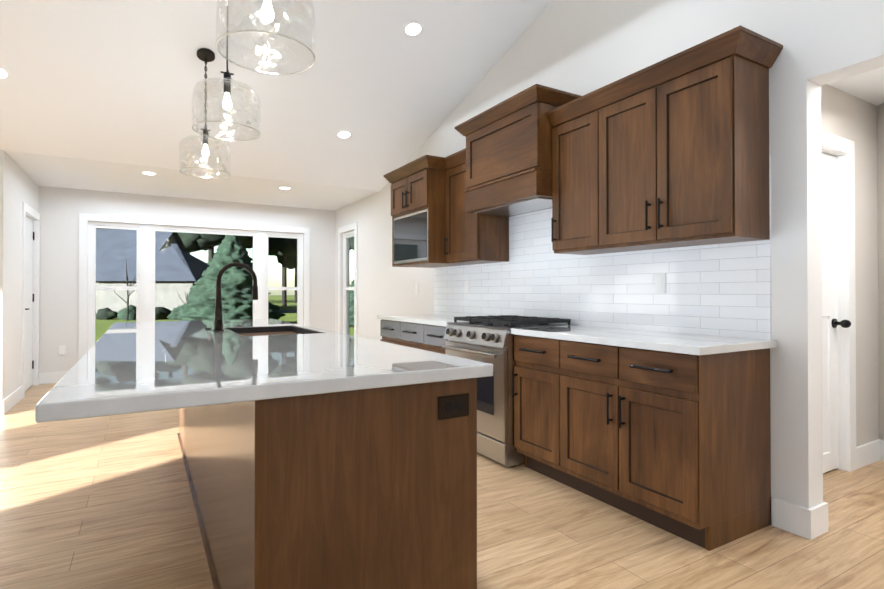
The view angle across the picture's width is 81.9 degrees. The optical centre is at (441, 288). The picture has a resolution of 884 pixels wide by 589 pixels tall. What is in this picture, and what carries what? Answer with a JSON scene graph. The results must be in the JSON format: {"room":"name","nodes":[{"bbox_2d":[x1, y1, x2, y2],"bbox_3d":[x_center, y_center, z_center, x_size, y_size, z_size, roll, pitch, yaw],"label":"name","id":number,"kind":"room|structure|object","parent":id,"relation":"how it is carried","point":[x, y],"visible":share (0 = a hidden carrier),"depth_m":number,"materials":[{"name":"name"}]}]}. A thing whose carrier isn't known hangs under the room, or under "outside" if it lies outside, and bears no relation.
{"room":"kitchen","nodes":[
{"label":"kitchen","id":0,"kind":"room"},
{"bbox_2d":[0,150,37,400],"bbox_3d":[-4.643,-0.052,5.535,0.140,2.480,1.850,0,0,-30],"label":"wall","id":1,"kind":"structure","parent":0,"point":[18,185],"depth_m":5.09,"materials":[{"name":"white paint"}]},
{"bbox_2d":[0,399,4,415],"bbox_3d":[-6.086,1.107,3.602,4.605,0.135,0.015,0,0,-30],"label":"baseboard","id":2,"kind":"structure","parent":1,"relation":"attached to","point":[2,403],"depth_m":4.75,"materials":[{"name":"white"}]},
{"bbox_2d":[5,386,22,412],"bbox_3d":[-4.332,1.118,5.147,0.015,0.135,0.839,0,0,-30],"label":"baseboard","id":3,"kind":"structure","parent":1,"relation":"attached to","point":[11,400],"depth_m":5.13,"materials":[{"name":"white wood"}]},
{"bbox_2d":[25,216,34,390],"bbox_3d":[-4.821,0.169,5.929,0.103,2.020,0.802,0,0,-30],"label":"door","id":4,"kind":"structure","parent":1,"relation":"in","point":[29,301],"depth_m":6.07,"materials":[{"name":"white"}]},
{"bbox_2d":[21,202,39,397],"bbox_3d":[-4.849,0.126,5.902,0.158,2.130,0.974,0,0,-30],"label":"door frame","id":5,"kind":"structure","parent":1,"relation":"attached to","point":[30,212],"depth_m":6.27,"materials":[{"name":"white wood"}]},
{"bbox_2d":[38,186,334,372],"bbox_3d":[-3.493,-0.039,7.361,3.970,2.480,0.140,0,0,-30],"label":"wall","id":6,"kind":"structure","parent":0,"point":[60,210],"depth_m":6.69,"materials":[{"name":"white paint"}]},
{"bbox_2d":[39,372,66,383],"bbox_3d":[-3.385,1.134,7.327,3.810,0.135,0.015,0,0,-30],"label":"baseboard","id":7,"kind":"structure","parent":6,"relation":"attached to","point":[44,378],"depth_m":6.41,"materials":[{"name":"white wood"}]},
{"bbox_2d":[59,346,65,354],"bbox_3d":[-4.832,0.785,6.485,0.072,0.116,0.008,0,0,-30],"label":"outlet","id":8,"kind":"object","parent":6,"relation":"attached to","point":[62,350],"visible":1,"depth_m":6.48,"materials":[{"name":"white plastic"}]},
{"bbox_2d":[78,213,309,359],"bbox_3d":[-3.421,-0.004,7.375,2.990,1.930,0.128,0,0,-30],"label":"window","id":9,"kind":"structure","parent":6,"relation":"in","point":[92,263],"depth_m":7.04,"materials":[{"name":"white"}]},
{"bbox_2d":[0,0,552,210],"bbox_3d":[-2.701,-2.643,1.592,8.730,2.647,10.930,0,0,-30],"label":"ceiling","id":10,"kind":"structure","parent":0,"point":[116,81],"depth_m":4.41,"materials":[{"name":"white paint"}]},
{"bbox_2d":[0,67,10,79],"bbox_3d":[-3.353,-1.629,3.838,0.164,0.049,0.160,0,0,-30],"label":"recessed light","id":11,"kind":"object","parent":10,"relation":"in","point":[5,74],"visible":1,"depth_m":3.86,"materials":[{"name":"white plastic"}]},
{"bbox_2d":[141,171,157,174],"bbox_3d":[-3.265,-1.286,5.684,0.164,0.009,0.164,0,0,-30],"label":"recessed light","id":12,"kind":"object","parent":10,"relation":"in","point":[148,173],"visible":0.98,"depth_m":5.67,"materials":[{"name":"white plastic"}]},
{"bbox_2d":[179,48,230,178],"bbox_3d":[-1.828,-1.362,3.942,0.364,0.944,0.364,0,0,-30],"label":"pendant light","id":13,"kind":"object","parent":10,"relation":"hanging from","point":[205,55],"visible":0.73,"depth_m":3.92,"materials":[{"name":"clear glass"}]},
{"bbox_2d":[192,7,260,140],"bbox_3d":[-1.232,-1.531,2.925,0.364,1.267,0.365,0,0,-30],"label":"pendant light","id":14,"kind":"object","parent":10,"relation":"hanging from","point":[227,79],"visible":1,"depth_m":2.90,"materials":[{"name":"clear glass"}]},
{"bbox_2d":[224,82,230,93],"bbox_3d":[-1.232,-1.155,2.922,0.038,0.070,0.038,0,0,-30],"label":"socket","id":15,"kind":"object","parent":14,"relation":"attached to","point":[227,86],"depth_m":2.91,"materials":[{"name":"black metal"}]},
{"bbox_2d":[216,0,315,74],"bbox_3d":[-0.677,-1.688,1.976,0.366,1.568,0.365,0,0,-30],"label":"pendant light","id":16,"kind":"object","parent":10,"relation":"hanging from","point":[267,13],"visible":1,"depth_m":1.97,"materials":[{"name":"clear glass"}]},
{"bbox_2d":[278,186,291,189],"bbox_3d":[-2.001,-1.280,6.494,0.164,0.009,0.164,0,0,-30],"label":"recessed light","id":17,"kind":"object","parent":10,"relation":"in","point":[284,187],"visible":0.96,"depth_m":6.46,"materials":[{"name":"white"}]},
{"bbox_2d":[336,130,351,138],"bbox_3d":[-1.016,-1.600,5.287,0.164,0.049,0.160,0,0,-30],"label":"recessed light","id":18,"kind":"object","parent":10,"relation":"in","point":[343,134],"visible":1,"depth_m":5.28,"materials":[{"name":"white plastic"}]},
{"bbox_2d":[403,21,423,36],"bbox_3d":[-0.225,-2.028,3.980,0.164,0.049,0.160,0,0,-30],"label":"recessed light","id":19,"kind":"object","parent":10,"relation":"in","point":[413,28],"visible":1,"depth_m":3.97,"materials":[{"name":"white plastic"}]},
{"bbox_2d":[0,383,883,588],"bbox_3d":[-1.445,1.215,2.300,11.640,0.100,10.930,0,0,-30],"label":"floor","id":20,"kind":"structure","parent":0,"point":[103,502],"depth_m":2.45,"materials":[{"name":"brown wood"}]},
{"bbox_2d":[177,378,476,588],"bbox_3d":[-1.005,0.732,2.880,0.708,0.874,3.238,0,0,-30],"label":"kitchen island","id":21,"kind":"object","parent":20,"relation":"on","point":[315,458],"depth_m":1.50,"materials":[{"name":"brown wood"}]},
{"bbox_2d":[35,319,492,422],"bbox_3d":[-1.176,0.274,2.788,1.180,0.040,3.310,0,0,-30],"label":"island countertop","id":22,"kind":"structure","parent":21,"relation":"on","point":[134,367],"depth_m":1.58,"materials":[{"name":"white stone"}]},
{"bbox_2d":[211,262,258,329],"bbox_3d":[-1.252,0.047,3.102,0.259,0.417,0.097,0,0,-30],"label":"faucet","id":23,"kind":"object","parent":22,"relation":"on","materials":[{"name":"brown metal"}]},
{"bbox_2d":[243,326,318,333],"bbox_3d":[-1.053,0.402,3.149,0.449,0.283,0.788,0,0,-30],"label":"sink","id":24,"kind":"object","parent":22,"relation":"in","point":[262,329],"depth_m":3.48,"materials":[{"name":"black metal"}]},
{"bbox_2d":[445,402,453,412],"bbox_3d":[0.023,0.375,1.610,0.033,0.033,0.002,0,0,-30],"label":"socket","id":25,"kind":"object","parent":21,"relation":"attached to","point":[449,406],"depth_m":1.61,"materials":[{"name":"black plastic"}]},
{"bbox_2d":[438,393,468,419],"bbox_3d":[0.038,0.376,1.623,0.116,0.072,0.006,0,0,-30],"label":"outlet plate","id":26,"kind":"object","parent":21,"relation":"attached to","point":[451,406],"depth_m":1.62,"materials":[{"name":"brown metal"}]},
{"bbox_2d":[455,401,463,410],"bbox_3d":[0.057,0.376,1.630,0.033,0.033,0.002,0,0,-30],"label":"socket","id":27,"kind":"object","parent":21,"relation":"attached to","point":[459,405],"depth_m":1.63,"materials":[{"name":"black plastic"}]},
{"bbox_2d":[377,318,396,343],"bbox_3d":[-0.253,0.748,5.135,0.601,0.876,0.467,0,0,-30],"label":"base cabinet","id":28,"kind":"object","parent":20,"relation":"on","point":[388,330],"depth_m":5.01,"materials":[{"name":"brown wood"}]},
{"bbox_2d":[397,322,447,353],"bbox_3d":[0.101,0.744,4.530,0.601,0.876,0.934,0,0,-30],"label":"base cabinet","id":29,"kind":"object","parent":20,"relation":"on","point":[428,338],"depth_m":4.42,"materials":[{"name":"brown wood"}]},
{"bbox_2d":[377,314,468,325],"bbox_3d":[-0.035,0.286,4.742,0.625,0.038,1.431,0,0,-30],"label":"countertop","id":30,"kind":"structure","parent":29,"relation":"on","point":[421,319],"depth_m":4.70,"materials":[{"name":"white stone"}]},
{"bbox_2d":[442,315,573,466],"bbox_3d":[0.476,0.695,3.765,0.727,0.962,0.758,0,0,-30],"label":"range","id":31,"kind":"object","parent":20,"relation":"on","point":[489,339],"visible":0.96,"depth_m":3.42,"materials":[{"name":"silver metal"}]},
{"bbox_2d":[447,322,573,330],"bbox_3d":[0.510,0.268,3.788,0.648,0.016,0.758,0,0,-30],"label":"cooktop","id":32,"kind":"object","parent":31,"relation":"in","point":[474,326],"depth_m":3.56,"materials":[{"name":"silver metal"}]},
{"bbox_2d":[512,334,556,480],"bbox_3d":[0.831,0.735,3.283,0.601,0.876,0.424,0,0,-30],"label":"base cabinet","id":33,"kind":"object","parent":20,"relation":"on","point":[534,376],"depth_m":3.14,"materials":[{"name":"brown wood"}]},
{"bbox_2d":[557,342,770,550],"bbox_3d":[1.152,0.731,2.735,0.601,0.876,0.847,0,0,-30],"label":"base cabinet","id":34,"kind":"object","parent":20,"relation":"on","point":[668,431],"depth_m":2.43,"materials":[{"name":"brown wood"}]},
{"bbox_2d":[511,326,776,357],"bbox_3d":[1.043,0.273,2.900,0.625,0.038,1.305,0,0,-30],"label":"countertop","id":35,"kind":"structure","parent":34,"relation":"on","point":[667,342],"depth_m":2.57,"materials":[{"name":"white stone"}]},
{"bbox_2d":[335,0,883,523],"bbox_3d":[0.971,-1.524,3.814,0.140,5.400,10.790,0,0,-30],"label":"wall","id":36,"kind":"structure","parent":0,"point":[579,46],"depth_m":2.52,"materials":[{"name":"white paint"}]},
{"bbox_2d":[338,222,357,335],"bbox_3d":[-1.395,-0.001,7.796,0.128,1.930,0.810,0,0,-30],"label":"window","id":37,"kind":"structure","parent":36,"relation":"in","point":[346,257],"depth_m":8.00,"materials":[{"name":"white"}]},
{"bbox_2d":[388,157,443,216],"bbox_3d":[-0.110,-0.934,4.992,0.510,0.427,0.778,0,0,-30],"label":"upper cabinet","id":38,"kind":"object","parent":36,"relation":"attached to","point":[419,183],"depth_m":4.68,"materials":[{"name":"brown wood"}]},
{"bbox_2d":[392,205,443,264],"bbox_3d":[-0.110,-0.483,4.989,0.510,0.465,0.778,0,0,-30],"label":"upper cabinet","id":39,"kind":"object","parent":36,"relation":"attached to","point":[417,234],"depth_m":4.71,"materials":[{"name":"brown wood"}]},
{"bbox_2d":[394,208,427,263],"bbox_3d":[-0.110,-0.483,4.989,0.467,0.465,0.732,0,0,-30],"label":"microwave","id":40,"kind":"object","parent":39,"relation":"in","point":[410,226],"depth_m":4.83,"materials":[{"name":"silver metal"}]},
{"bbox_2d":[444,149,508,264],"bbox_3d":[0.301,-0.690,4.478,0.320,0.922,0.518,0,0,-30],"label":"upper cabinet","id":41,"kind":"object","parent":36,"relation":"attached to","point":[469,238],"depth_m":4.37,"materials":[{"name":"brown wood"}]},
{"bbox_2d":[455,84,580,216],"bbox_3d":[0.572,-0.960,3.832,0.506,0.708,0.998,0,0,-30],"label":"range hood","id":42,"kind":"object","parent":36,"relation":"attached to","point":[508,157],"visible":0.85,"depth_m":3.61,"materials":[{"name":"brown wood"}]},
{"bbox_2d":[548,93,603,254],"bbox_3d":[0.976,-0.698,3.324,0.320,0.922,0.407,0,0,-30],"label":"upper cabinet","id":43,"kind":"object","parent":36,"relation":"attached to","point":[573,220],"depth_m":3.25,"materials":[{"name":"brown wood"}]},
{"bbox_2d":[434,155,770,339],"bbox_3d":[0.775,-0.188,3.993,0.007,0.930,3.388,0,0,-30],"label":"tile backsplash","id":44,"kind":"structure","parent":36,"relation":"attached to","point":[723,289],"depth_m":3.31,"materials":[{"name":"white tile"}]},
{"bbox_2d":[465,281,468,292],"bbox_3d":[0.240,-0.016,4.888,0.009,0.116,0.072,0,0,-30],"label":"light switch","id":45,"kind":"object","parent":44,"relation":"attached to","point":[466,286],"visible":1,"depth_m":4.88,"materials":[{"name":"white plastic"}]},
{"bbox_2d":[655,274,665,292],"bbox_3d":[1.312,-0.029,3.059,0.008,0.116,0.072,0,0,-30],"label":"outlet","id":46,"kind":"object","parent":44,"relation":"attached to","point":[660,283],"visible":1,"depth_m":3.06,"materials":[{"name":"white plastic"}]},
{"bbox_2d":[596,33,771,252],"bbox_3d":[1.283,-0.702,2.800,0.320,0.922,0.809,0,0,-30],"label":"upper cabinet","id":47,"kind":"object","parent":36,"relation":"attached to","point":[671,151],"depth_m":2.57,"materials":[{"name":"brown wood"}]},
{"bbox_2d":[772,497,827,533],"bbox_3d":[1.766,1.100,2.591,0.015,0.135,0.335,0,0,-30],"label":"baseboard","id":48,"kind":"structure","parent":36,"relation":"attached to","point":[810,523],"depth_m":2.42,"materials":[{"name":"white"}]},
{"bbox_2d":[821,84,878,446],"bbox_3d":[2.334,-0.048,3.206,1.610,2.440,0.140,0,0,-30],"label":"wall","id":49,"kind":"structure","parent":0,"point":[848,116],"depth_m":3.42,"materials":[{"name":"grey paint"}]},
{"bbox_2d":[821,153,850,472],"bbox_3d":[2.265,0.150,3.095,0.748,2.018,0.129,0,0,-30],"label":"hall door","id":50,"kind":"structure","parent":49,"relation":"in","point":[830,323],"depth_m":3.26,"materials":[{"name":"white wood"}]},
{"bbox_2d":[821,131,856,471],"bbox_3d":[2.240,0.106,3.139,0.940,2.130,0.158,0,0,-30],"label":"door frame","id":51,"kind":"structure","parent":49,"relation":"attached to","point":[842,149],"depth_m":3.28,"materials":[{"name":"white wood"}]},
{"bbox_2d":[856,439,880,468],"bbox_3d":[2.857,1.106,3.414,0.410,0.135,0.015,0,0,-30],"label":"baseboard","id":52,"kind":"structure","parent":49,"relation":"attached to","point":[868,453],"depth_m":3.40,"materials":[{"name":"white"}]},
{"bbox_2d":[827,67,883,105],"bbox_3d":[3.936,-1.339,1.766,2.910,0.120,4.260,0,0,-30],"label":"ceiling","id":53,"kind":"structure","parent":0,"point":[867,86],"depth_m":3.18,"materials":[{"name":"white paint"}]},
{"bbox_2d":[877,103,883,440],"bbox_3d":[3.010,-0.049,3.040,0.140,2.440,1.009,0,0,9],"label":"wall","id":54,"kind":"structure","parent":0,"point":[880,147],"depth_m":3.49,"materials":[{"name":"grey paint"}]},
{"bbox_2d":[881,440,883,460],"bbox_3d":[2.940,1.103,3.026,0.015,0.135,1.009,0,0,9],"label":"baseboard","id":55,"kind":"structure","parent":54,"relation":"attached to","point":[882,450],"depth_m":3.48,"materials":[{"name":"white"}]},
{"label":"outside","id":56,"kind":"structure","parent":0,"visible":0},
{"bbox_2d":[95,295,353,342],"bbox_3d":[-45.645,2.399,77.432,400.000,0.200,420.000,0,0,-30],"label":"lawn","id":57,"kind":"structure","parent":56,"point":[277,299],"depth_m":32.64,"materials":[{"name":"green plant"}]},
{"bbox_2d":[96,307,117,319],"bbox_3d":[-21.418,1.654,32.524,1.316,0.938,1.314,0,0,-30],"label":"shrub","id":58,"kind":"object","parent":57,"relation":"on","point":[105,314],"depth_m":32.16,"materials":[{"name":"green plant"}]},
{"bbox_2d":[117,305,135,319],"bbox_3d":[-19.881,1.704,32.525,1.420,1.370,1.630,0,0,-30],"label":"shrub","id":59,"kind":"object","parent":57,"relation":"on","point":[123,312],"depth_m":32.09,"materials":[{"name":"green plant"}]},
{"bbox_2d":[126,280,128,320],"bbox_3d":[-19.380,0.622,31.405,0.144,2.703,0.140,0,0,-30],"label":"bare tree","id":60,"kind":"object","parent":57,"relation":"on","point":[127,316],"depth_m":31.37,"materials":[{"name":"brown plant"}]},
{"bbox_2d":[96,229,209,317],"bbox_3d":[-26.546,-1.415,40.289,19.567,6.900,20.287,0,0,-30],"label":"neighboring house","id":61,"kind":"structure","parent":57,"relation":"on","point":[185,263],"depth_m":36.14,"materials":[{"name":"stone"}]},
{"bbox_2d":[159,234,178,250],"bbox_3d":[-28.708,-2.725,41.611,13.000,4.160,9.000,0,0,1],"label":"gable","id":62,"kind":"object","parent":61,"relation":"on","point":[171,239],"depth_m":41.53,"materials":[{"name":"stone"}]},
{"bbox_2d":[155,307,170,319],"bbox_3d":[-18.273,1.682,32.612,1.738,1.027,1.697,0,0,-30],"label":"shrub","id":63,"kind":"object","parent":57,"relation":"on","point":[163,315],"depth_m":32.32,"materials":[{"name":"green plant"}]},
{"bbox_2d":[167,308,179,319],"bbox_3d":[-16.888,1.689,32.599,1.281,0.908,1.164,0,0,-30],"label":"shrub","id":64,"kind":"object","parent":57,"relation":"on","point":[173,313],"depth_m":32.14,"materials":[{"name":"green plant"}]},
{"bbox_2d":[208,247,213,261],"bbox_3d":[-25.639,-6.009,56.596,0.597,16.320,0.597,0,0,-30],"label":"trunk","id":65,"kind":"object","parent":57,"relation":"on","point":[211,250],"depth_m":56.33,"materials":[{"name":"brown plant"}]},
{"bbox_2d":[195,233,224,250],"bbox_3d":[-26.360,-6.033,56.596,4.892,3.721,4.908,0,0,-30],"label":"foliage","id":66,"kind":"object","parent":65,"relation":"attached to","point":[200,240],"depth_m":55.41,"materials":[{"name":"green plant"}]},
{"bbox_2d":[282,255,286,305],"bbox_3d":[-19.844,-4.849,64.146,0.592,14.107,0.592,0,0,-30],"label":"trunk","id":67,"kind":"object","parent":57,"relation":"on","point":[284,279],"depth_m":63.90,"materials":[{"name":"brown plant"}]},
{"bbox_2d":[268,238,296,257],"bbox_3d":[-19.816,-5.330,64.517,5.329,3.000,5.815,0,0,-30],"label":"foliage","id":68,"kind":"object","parent":67,"relation":"attached to","point":[285,251],"depth_m":62.73,"materials":[{"name":"green plant"}]},
{"bbox_2d":[277,310,296,312],"bbox_3d":[14.051,2.179,62.556,72.000,0.030,6.000,0,0,-30],"label":"street","id":69,"kind":"structure","parent":57,"relation":"on","point":[284,311],"depth_m":45.38,"materials":[{"name":"grey asphalt"}]},
{"bbox_2d":[295,267,296,302],"bbox_3d":[-23.631,-4.895,82.531,0.463,14.461,0.463,0,0,-30],"label":"trunk","id":70,"kind":"object","parent":57,"relation":"on","point":[296,285],"depth_m":82.30,"materials":[{"name":"brown plant"}]},
{"bbox_2d":[277,254,296,268],"bbox_3d":[-24.173,-5.093,82.569,5.164,3.947,4.774,0,0,-30],"label":"tree","id":71,"kind":"object","parent":70,"relation":"attached to","point":[293,262],"depth_m":80.76,"materials":[{"name":"green plant"}]},
{"bbox_3d":[-28.022,-5.767,55.613,0.611,15.822,0.611,0,0,-30],"label":"trunk","id":72,"kind":"object","parent":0,"visible":0},
{"bbox_2d":[177,232,203,252],"bbox_3d":[-28.221,-5.418,56.184,5.590,3.551,5.784,0,0,-30],"label":"tree","id":73,"kind":"object","parent":72,"relation":"attached to","point":[192,245],"depth_m":54.51,"materials":[{"name":"green plant"}]},
{"bbox_3d":[-30.413,-4.232,71.804,0.634,12.982,0.634,0,0,-30],"label":"trunk","id":74,"kind":"object","parent":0,"visible":0},
{"bbox_2d":[238,236,249,239],"bbox_3d":[-29.847,-7.851,72.197,5.686,3.341,5.075,0,0,-30],"label":"tree","id":75,"kind":"object","parent":74,"relation":"attached to","point":[242,237],"depth_m":71.60,"materials":[{"name":"green plant"}]},
{"bbox_3d":[-29.866,-6.781,74.588,0.575,18.119,0.575,0,0,-30],"label":"trunk","id":76,"kind":"object","parent":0,"visible":0},
{"bbox_2d":[239,236,251,248],"bbox_3d":[-29.774,-7.460,74.125,5.502,3.338,5.478,0,0,-30],"label":"tree","id":77,"kind":"object","parent":76,"relation":"attached to","point":[248,244],"depth_m":73.35,"materials":[{"name":"green plant"}]},
{"bbox_3d":[-8.664,-6.110,63.778,0.622,16.624,0.622,0,0,-30],"label":"trunk","id":78,"kind":"object","parent":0,"visible":0},
{"bbox_2d":[350,237,353,250],"bbox_3d":[-9.433,-6.288,64.436,5.553,4.167,6.141,0,0,-30],"label":"tree","id":79,"kind":"object","parent":78,"relation":"attached to","point":[351,242],"depth_m":63.25,"materials":[{"name":"green plant"}]},
{"bbox_3d":[-4.094,1.753,25.862,0.156,0.360,0.156,0,0,-30],"label":"trunk","id":80,"kind":"object","parent":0,"visible":0},
{"bbox_2d":[349,280,353,324],"bbox_3d":[-4.078,0.357,25.847,2.944,2.929,2.964,0,0,-30],"label":"foliage","id":81,"kind":"object","parent":80,"relation":"attached to","point":[351,318],"depth_m":24.97,"materials":[{"name":"green plant"}]},
{"bbox_3d":[-10.196,1.636,24.607,0.258,0.576,0.258,0,0,-30],"label":"spruce trunk","id":82,"kind":"object","parent":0,"visible":0},
{"bbox_2d":[175,235,285,320],"bbox_3d":[-10.170,-0.601,24.638,4.851,4.639,5.123,0,0,-30],"label":"foliage","id":83,"kind":"object","parent":82,"relation":"attached to","point":[205,286],"depth_m":23.46,"materials":[{"name":"green plant"}]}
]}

